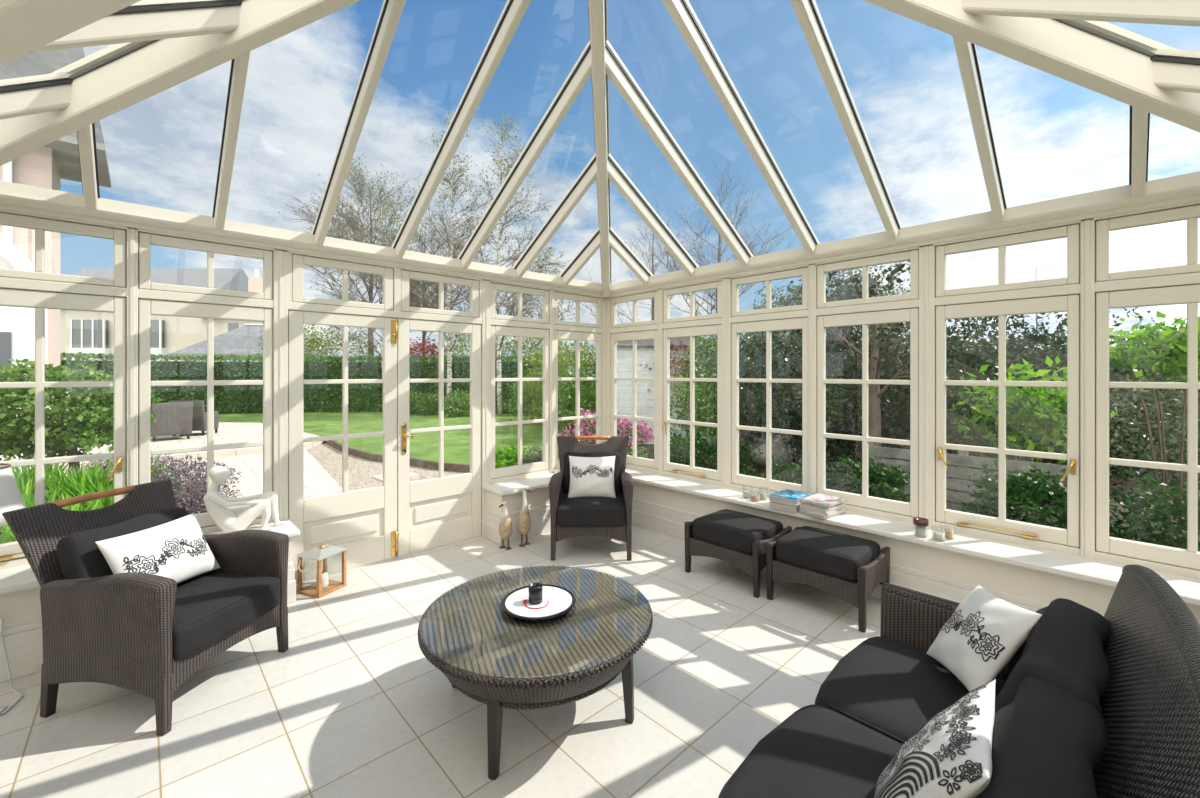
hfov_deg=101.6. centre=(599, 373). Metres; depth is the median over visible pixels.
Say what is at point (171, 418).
garden chair
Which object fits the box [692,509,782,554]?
seat cushion
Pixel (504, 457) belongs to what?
shrub
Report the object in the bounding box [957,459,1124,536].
bush
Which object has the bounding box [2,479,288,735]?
wicker armchair
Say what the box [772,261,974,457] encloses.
leaning tree
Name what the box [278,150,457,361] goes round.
bare tree
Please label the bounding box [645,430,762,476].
bush
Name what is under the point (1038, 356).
bush
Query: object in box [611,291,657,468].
window
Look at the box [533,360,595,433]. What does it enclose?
shrub
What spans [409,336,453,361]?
shrub
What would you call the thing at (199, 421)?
garden chair
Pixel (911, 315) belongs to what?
window
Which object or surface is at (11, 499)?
table lamp
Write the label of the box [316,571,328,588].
pillar candle
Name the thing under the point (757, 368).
bush
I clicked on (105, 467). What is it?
lavender
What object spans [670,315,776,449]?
shrub
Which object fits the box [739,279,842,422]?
tree
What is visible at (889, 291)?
tree
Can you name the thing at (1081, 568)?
windowsill
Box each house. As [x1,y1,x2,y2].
[60,268,248,360]
[202,269,326,351]
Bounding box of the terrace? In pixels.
[52,422,324,471]
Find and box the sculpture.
[203,466,286,534]
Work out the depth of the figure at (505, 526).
4.30 m
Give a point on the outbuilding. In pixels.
(239, 341)
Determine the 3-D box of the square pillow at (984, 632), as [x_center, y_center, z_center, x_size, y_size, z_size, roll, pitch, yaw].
[1.306,0.909,1.691,0.202,0.336,0.442,0,0,15]
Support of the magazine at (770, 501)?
on the magazine at (772, 503)
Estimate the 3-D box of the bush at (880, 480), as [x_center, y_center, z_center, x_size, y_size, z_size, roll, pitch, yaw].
[2.728,1.270,5.025,0.837,0.910,0.969,0,0,38]
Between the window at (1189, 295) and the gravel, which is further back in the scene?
the gravel
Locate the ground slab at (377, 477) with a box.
[372,472,418,481]
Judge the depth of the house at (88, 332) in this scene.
42.00 m
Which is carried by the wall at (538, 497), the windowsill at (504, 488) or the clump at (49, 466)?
the windowsill at (504, 488)
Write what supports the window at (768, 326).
in the window frame at (927, 302)
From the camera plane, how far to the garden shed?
11.48 m
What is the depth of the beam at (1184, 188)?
3.21 m
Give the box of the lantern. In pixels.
[295,544,347,597]
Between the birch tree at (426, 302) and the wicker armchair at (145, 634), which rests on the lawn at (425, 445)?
the birch tree at (426, 302)
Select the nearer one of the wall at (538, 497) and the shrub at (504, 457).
the wall at (538, 497)
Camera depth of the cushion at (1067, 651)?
1.36 m
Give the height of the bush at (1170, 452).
2.080 m
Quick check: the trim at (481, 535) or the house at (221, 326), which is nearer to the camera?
the trim at (481, 535)
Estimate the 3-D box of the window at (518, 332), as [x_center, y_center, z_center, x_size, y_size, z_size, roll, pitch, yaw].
[-0.809,0.074,4.950,0.699,1.885,0.050,0,0,-43]
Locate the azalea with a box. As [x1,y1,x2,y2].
[558,408,653,458]
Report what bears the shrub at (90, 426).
on the soil
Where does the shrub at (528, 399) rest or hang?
on the lawn at (425, 445)
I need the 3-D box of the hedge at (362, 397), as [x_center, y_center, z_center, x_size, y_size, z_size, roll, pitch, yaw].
[-12.728,0.534,17.908,22.955,2.641,5.438,0,0,-15]
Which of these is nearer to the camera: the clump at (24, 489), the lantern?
the lantern
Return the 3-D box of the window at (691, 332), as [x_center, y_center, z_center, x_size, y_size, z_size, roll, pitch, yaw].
[0.906,0.074,4.867,0.093,1.885,0.711,0,0,-43]
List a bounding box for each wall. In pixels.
[0,538,290,628]
[486,487,549,514]
[633,482,1199,622]
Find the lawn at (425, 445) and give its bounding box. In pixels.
[219,412,593,463]
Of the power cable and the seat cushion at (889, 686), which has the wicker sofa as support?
the seat cushion at (889, 686)
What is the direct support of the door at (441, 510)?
in the window frame at (281, 303)
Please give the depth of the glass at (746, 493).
4.13 m
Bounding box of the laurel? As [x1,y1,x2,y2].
[670,360,716,465]
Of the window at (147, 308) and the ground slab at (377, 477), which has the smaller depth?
the window at (147, 308)
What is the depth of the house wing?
8.56 m
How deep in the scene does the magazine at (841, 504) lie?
3.63 m
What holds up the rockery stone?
on the ground at (1127, 487)
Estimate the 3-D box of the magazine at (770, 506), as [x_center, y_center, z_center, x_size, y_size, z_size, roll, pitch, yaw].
[1.508,1.050,3.873,0.215,0.014,0.285,0,0,44]
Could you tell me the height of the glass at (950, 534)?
0.085 m
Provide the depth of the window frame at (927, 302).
3.38 m
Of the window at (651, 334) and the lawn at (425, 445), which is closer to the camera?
the window at (651, 334)
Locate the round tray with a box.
[501,584,575,620]
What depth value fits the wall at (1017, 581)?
3.04 m
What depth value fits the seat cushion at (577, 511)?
4.03 m
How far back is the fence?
5.31 m
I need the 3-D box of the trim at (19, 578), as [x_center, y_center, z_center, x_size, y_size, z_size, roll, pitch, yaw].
[-2.752,1.085,2.848,1.685,0.055,0.361,0,0,-43]
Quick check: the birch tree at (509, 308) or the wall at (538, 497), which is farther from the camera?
the birch tree at (509, 308)
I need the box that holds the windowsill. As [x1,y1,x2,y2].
[625,467,1199,606]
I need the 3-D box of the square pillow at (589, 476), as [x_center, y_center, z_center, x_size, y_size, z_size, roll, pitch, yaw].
[-0.072,0.937,4.427,0.430,0.350,0.204,0,0,0]
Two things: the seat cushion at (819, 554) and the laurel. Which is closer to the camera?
the seat cushion at (819, 554)
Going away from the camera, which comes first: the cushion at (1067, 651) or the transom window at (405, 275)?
the cushion at (1067, 651)
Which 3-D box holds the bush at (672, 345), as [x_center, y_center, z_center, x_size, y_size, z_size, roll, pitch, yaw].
[1.931,0.243,12.001,2.260,2.937,2.168,0,0,-27]
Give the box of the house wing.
[0,47,110,472]
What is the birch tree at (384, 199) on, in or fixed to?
on the lawn at (425, 445)
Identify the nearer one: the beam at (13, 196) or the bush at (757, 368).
the beam at (13, 196)
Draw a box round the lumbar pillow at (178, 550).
[95,513,220,583]
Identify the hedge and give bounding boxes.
[60,351,567,414]
[705,329,1199,488]
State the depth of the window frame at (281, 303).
3.50 m
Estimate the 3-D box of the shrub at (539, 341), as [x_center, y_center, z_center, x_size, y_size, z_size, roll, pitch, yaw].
[-3.284,-0.346,22.476,4.257,4.106,3.516,0,0,-43]
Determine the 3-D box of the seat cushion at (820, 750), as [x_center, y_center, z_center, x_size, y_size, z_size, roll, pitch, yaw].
[0.714,1.184,1.237,0.622,0.195,0.695,0,0,-43]
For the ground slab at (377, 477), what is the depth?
7.80 m
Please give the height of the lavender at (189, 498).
0.807 m
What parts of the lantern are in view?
post, rope handle, post, post, post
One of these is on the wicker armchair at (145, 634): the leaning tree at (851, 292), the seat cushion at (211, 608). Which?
the seat cushion at (211, 608)
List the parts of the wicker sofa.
armrest, backrest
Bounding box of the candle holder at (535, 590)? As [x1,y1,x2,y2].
[528,582,542,604]
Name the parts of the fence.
post, post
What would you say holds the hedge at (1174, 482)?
on the soil
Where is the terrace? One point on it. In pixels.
(228, 432)
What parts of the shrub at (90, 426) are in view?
stem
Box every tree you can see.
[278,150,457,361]
[315,191,450,386]
[355,110,510,413]
[370,209,482,361]
[431,108,579,414]
[515,248,584,339]
[581,202,697,322]
[646,155,812,342]
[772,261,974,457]
[1006,263,1042,347]
[1109,311,1199,545]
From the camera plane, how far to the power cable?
2.42 m
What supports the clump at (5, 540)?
on the soil
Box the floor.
[0,524,880,797]
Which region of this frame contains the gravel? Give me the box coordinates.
[307,443,462,490]
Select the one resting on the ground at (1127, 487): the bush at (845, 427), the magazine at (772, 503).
the bush at (845, 427)
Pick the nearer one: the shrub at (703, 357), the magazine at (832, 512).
the magazine at (832, 512)
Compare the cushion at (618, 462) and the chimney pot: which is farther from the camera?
the chimney pot
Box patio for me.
[49,450,342,508]
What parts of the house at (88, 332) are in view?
window post, window post, window post, window post, window post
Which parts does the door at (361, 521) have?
panel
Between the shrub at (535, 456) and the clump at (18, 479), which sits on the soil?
the clump at (18, 479)
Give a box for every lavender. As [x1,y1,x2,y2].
[61,451,113,489]
[151,454,241,514]
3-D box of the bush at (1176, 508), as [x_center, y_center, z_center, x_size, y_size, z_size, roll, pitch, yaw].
[3.946,1.198,3.127,1.131,1.069,1.104,0,0,33]
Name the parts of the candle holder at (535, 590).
lid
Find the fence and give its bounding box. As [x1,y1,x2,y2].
[868,442,1066,528]
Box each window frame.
[0,209,606,568]
[607,201,1199,578]
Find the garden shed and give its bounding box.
[617,336,712,443]
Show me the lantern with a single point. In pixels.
(324, 551)
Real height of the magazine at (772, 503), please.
0.015 m
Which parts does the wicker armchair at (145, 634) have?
leg, backrest, armrest, leg, rail, armrest, leg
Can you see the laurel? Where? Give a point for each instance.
(698, 398)
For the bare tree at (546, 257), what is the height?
7.614 m
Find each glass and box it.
[742,485,752,498]
[750,491,759,501]
[759,488,767,499]
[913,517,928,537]
[931,526,946,541]
[941,524,954,539]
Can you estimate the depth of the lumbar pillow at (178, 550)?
2.46 m
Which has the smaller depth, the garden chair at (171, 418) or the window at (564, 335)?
the window at (564, 335)
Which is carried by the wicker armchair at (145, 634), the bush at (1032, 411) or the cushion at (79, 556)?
the cushion at (79, 556)
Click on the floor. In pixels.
(354, 706)
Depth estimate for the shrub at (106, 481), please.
6.00 m
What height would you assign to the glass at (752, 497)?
0.080 m
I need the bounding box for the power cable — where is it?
[0,617,23,714]
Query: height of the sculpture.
0.467 m
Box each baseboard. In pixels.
[0,561,295,682]
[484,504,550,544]
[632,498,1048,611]
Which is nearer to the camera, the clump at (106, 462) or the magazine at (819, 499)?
the magazine at (819, 499)
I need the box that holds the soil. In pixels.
[61,402,834,513]
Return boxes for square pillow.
[568,456,615,497]
[873,679,995,797]
[926,585,1041,691]
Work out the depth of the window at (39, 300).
2.79 m
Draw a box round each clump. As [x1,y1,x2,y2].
[0,474,64,539]
[0,485,111,543]
[0,495,101,542]
[0,525,16,542]
[6,454,73,497]
[12,466,34,493]
[33,460,112,506]
[46,475,113,510]
[103,446,160,483]
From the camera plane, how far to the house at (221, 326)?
40.50 m
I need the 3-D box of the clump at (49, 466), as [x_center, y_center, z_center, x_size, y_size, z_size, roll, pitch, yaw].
[-7.258,1.377,6.264,0.701,0.666,0.709,0,0,-43]
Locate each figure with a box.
[499,501,512,549]
[518,487,531,546]
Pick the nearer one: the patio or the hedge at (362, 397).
the patio
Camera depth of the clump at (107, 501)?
5.01 m
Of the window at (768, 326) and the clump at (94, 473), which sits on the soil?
the clump at (94, 473)
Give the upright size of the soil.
0.130 m
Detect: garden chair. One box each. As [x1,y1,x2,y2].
[151,402,192,441]
[168,401,218,435]
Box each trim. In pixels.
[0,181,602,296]
[0,519,299,595]
[296,535,481,583]
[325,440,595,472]
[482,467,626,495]
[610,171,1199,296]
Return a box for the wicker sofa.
[718,564,1199,797]
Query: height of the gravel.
0.045 m
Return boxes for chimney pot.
[254,269,258,278]
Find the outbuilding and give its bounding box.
[167,324,320,361]
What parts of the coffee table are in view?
leg, glass, leg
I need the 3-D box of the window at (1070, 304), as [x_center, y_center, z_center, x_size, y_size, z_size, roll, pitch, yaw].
[2.550,0.074,3.108,0.093,1.885,0.707,0,0,-43]
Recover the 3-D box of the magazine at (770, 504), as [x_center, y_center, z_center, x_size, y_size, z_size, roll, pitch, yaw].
[1.508,1.036,3.872,0.285,0.013,0.215,0,0,-44]
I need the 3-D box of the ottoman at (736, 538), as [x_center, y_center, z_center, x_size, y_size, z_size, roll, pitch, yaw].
[1.054,1.333,3.758,0.506,0.434,0.629,0,0,-43]
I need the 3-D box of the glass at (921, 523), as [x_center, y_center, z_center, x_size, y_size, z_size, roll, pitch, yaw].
[2.079,1.001,3.174,0.086,0.111,0.086,0,0,-43]
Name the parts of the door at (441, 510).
handle, panel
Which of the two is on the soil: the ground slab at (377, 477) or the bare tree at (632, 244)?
the bare tree at (632, 244)
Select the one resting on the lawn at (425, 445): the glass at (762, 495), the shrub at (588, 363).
the shrub at (588, 363)
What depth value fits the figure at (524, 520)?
4.38 m
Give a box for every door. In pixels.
[288,254,397,581]
[397,270,480,556]
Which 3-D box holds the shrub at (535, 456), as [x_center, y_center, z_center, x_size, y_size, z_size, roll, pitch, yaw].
[-0.949,1.376,7.205,0.532,0.671,0.514,0,0,-43]
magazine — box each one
[769,489,811,501]
[769,497,799,503]
[769,499,799,505]
[769,502,799,508]
[769,504,800,510]
[769,506,798,512]
[770,501,799,506]
[798,511,844,518]
[799,500,845,507]
[799,506,843,513]
[799,509,845,516]
[800,502,838,509]
[800,503,844,511]
[801,493,843,506]
[801,507,843,515]
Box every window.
[0,213,125,560]
[139,233,272,526]
[292,254,392,309]
[401,270,478,317]
[491,283,548,478]
[554,292,601,467]
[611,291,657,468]
[663,281,721,480]
[732,267,807,492]
[817,250,918,516]
[936,224,1079,546]
[1096,205,1199,569]
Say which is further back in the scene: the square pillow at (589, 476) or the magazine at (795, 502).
the square pillow at (589, 476)
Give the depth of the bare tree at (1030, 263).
12.01 m
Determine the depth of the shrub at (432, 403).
18.33 m
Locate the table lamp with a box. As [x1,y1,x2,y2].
[0,463,25,526]
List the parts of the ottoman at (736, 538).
leg, rail, leg, panel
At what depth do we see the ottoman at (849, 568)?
3.15 m
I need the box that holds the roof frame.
[0,0,1199,296]
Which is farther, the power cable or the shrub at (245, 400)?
the shrub at (245, 400)
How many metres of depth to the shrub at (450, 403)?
17.71 m
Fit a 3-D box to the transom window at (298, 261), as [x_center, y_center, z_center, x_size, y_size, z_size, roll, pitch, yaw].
[-1.998,-0.696,3.839,0.724,0.346,0.050,0,0,-43]
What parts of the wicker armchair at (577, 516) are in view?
leg, armrest, rail, backrest, armrest, leg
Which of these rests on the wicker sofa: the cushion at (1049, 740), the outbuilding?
the cushion at (1049, 740)
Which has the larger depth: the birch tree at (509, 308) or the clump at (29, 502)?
the birch tree at (509, 308)
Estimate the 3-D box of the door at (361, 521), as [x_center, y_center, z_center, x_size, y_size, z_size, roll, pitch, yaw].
[-1.984,0.334,3.830,0.778,2.406,0.081,0,0,-43]
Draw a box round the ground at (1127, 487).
[758,453,1199,541]
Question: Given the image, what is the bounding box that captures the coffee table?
[418,566,652,779]
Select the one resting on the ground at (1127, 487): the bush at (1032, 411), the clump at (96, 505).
the bush at (1032, 411)
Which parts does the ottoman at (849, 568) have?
leg, panel, rail, leg, panel, leg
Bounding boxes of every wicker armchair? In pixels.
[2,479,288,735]
[549,436,633,560]
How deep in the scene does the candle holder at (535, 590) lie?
2.30 m
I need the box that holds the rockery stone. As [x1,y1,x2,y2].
[751,433,801,469]
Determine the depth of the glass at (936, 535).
3.08 m
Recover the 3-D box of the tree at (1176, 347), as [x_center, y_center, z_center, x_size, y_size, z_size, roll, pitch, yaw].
[5.033,0.559,4.277,0.838,2.302,1.116,0,0,-43]
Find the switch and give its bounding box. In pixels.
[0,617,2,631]
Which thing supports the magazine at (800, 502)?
on the magazine at (841, 504)
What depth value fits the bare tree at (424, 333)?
26.69 m
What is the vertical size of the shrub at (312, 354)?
4.843 m
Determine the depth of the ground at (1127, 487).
6.83 m
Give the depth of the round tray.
2.29 m
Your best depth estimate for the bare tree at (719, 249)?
15.42 m
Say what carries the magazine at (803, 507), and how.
on the magazine at (832, 512)
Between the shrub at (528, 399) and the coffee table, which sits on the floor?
the coffee table
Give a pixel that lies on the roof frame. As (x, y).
(157, 46)
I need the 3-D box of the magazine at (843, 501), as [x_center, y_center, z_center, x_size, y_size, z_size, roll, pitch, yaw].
[1.685,0.970,3.705,0.285,0.013,0.205,0,0,-36]
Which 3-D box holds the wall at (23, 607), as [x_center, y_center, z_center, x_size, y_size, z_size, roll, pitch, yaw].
[-2.792,1.322,2.862,1.645,0.455,0.286,0,0,-43]
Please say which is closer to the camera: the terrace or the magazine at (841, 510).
the magazine at (841, 510)
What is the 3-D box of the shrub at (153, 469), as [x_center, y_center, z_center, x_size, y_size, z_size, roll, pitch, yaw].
[-5.686,1.384,6.123,0.736,0.714,0.690,0,0,-43]
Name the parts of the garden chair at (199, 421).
backrest, armrest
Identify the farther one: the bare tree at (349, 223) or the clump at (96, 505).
the bare tree at (349, 223)
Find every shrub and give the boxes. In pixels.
[0,359,161,480]
[0,481,183,541]
[109,457,182,491]
[232,390,262,413]
[252,325,341,361]
[304,325,381,361]
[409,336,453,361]
[409,390,431,413]
[414,392,449,415]
[435,333,507,361]
[438,387,469,416]
[495,336,564,361]
[495,443,535,467]
[503,369,581,423]
[516,338,595,427]
[522,446,542,463]
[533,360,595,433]
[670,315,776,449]
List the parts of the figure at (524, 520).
leg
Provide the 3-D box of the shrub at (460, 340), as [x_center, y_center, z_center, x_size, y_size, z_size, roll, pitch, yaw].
[-6.199,-0.483,24.094,3.718,4.382,3.418,0,0,-43]
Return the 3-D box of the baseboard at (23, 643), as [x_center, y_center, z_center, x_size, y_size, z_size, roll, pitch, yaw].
[-2.776,1.418,2.862,1.669,0.262,0.308,0,0,-43]
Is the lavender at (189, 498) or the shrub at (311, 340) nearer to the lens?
the lavender at (189, 498)
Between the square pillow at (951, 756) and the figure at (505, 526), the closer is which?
the square pillow at (951, 756)
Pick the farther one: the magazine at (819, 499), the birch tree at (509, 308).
the birch tree at (509, 308)
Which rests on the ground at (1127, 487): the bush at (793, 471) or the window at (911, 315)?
the bush at (793, 471)
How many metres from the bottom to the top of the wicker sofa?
0.948 m
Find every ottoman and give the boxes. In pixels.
[684,509,791,597]
[766,526,889,632]
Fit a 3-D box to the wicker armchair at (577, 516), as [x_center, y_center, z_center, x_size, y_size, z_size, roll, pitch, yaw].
[-0.072,1.089,4.472,0.717,0.923,0.906,0,0,0]
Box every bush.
[640,335,716,404]
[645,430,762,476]
[695,330,837,463]
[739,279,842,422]
[754,454,856,491]
[772,295,909,486]
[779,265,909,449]
[826,454,909,502]
[860,277,1199,510]
[950,356,1117,513]
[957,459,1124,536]
[1109,358,1199,535]
[1109,473,1199,551]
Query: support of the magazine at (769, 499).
on the magazine at (770, 501)
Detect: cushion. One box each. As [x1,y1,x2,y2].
[57,508,187,578]
[172,571,279,660]
[557,492,624,526]
[563,451,621,492]
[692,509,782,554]
[718,704,901,797]
[775,526,879,581]
[815,636,1003,743]
[977,677,1106,797]
[995,598,1109,713]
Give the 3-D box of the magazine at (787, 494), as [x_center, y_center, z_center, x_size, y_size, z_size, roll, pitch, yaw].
[1.509,0.966,3.875,0.285,0.014,0.215,0,0,-41]
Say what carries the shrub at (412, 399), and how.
on the lawn at (425, 445)
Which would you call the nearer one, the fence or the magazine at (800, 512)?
the magazine at (800, 512)

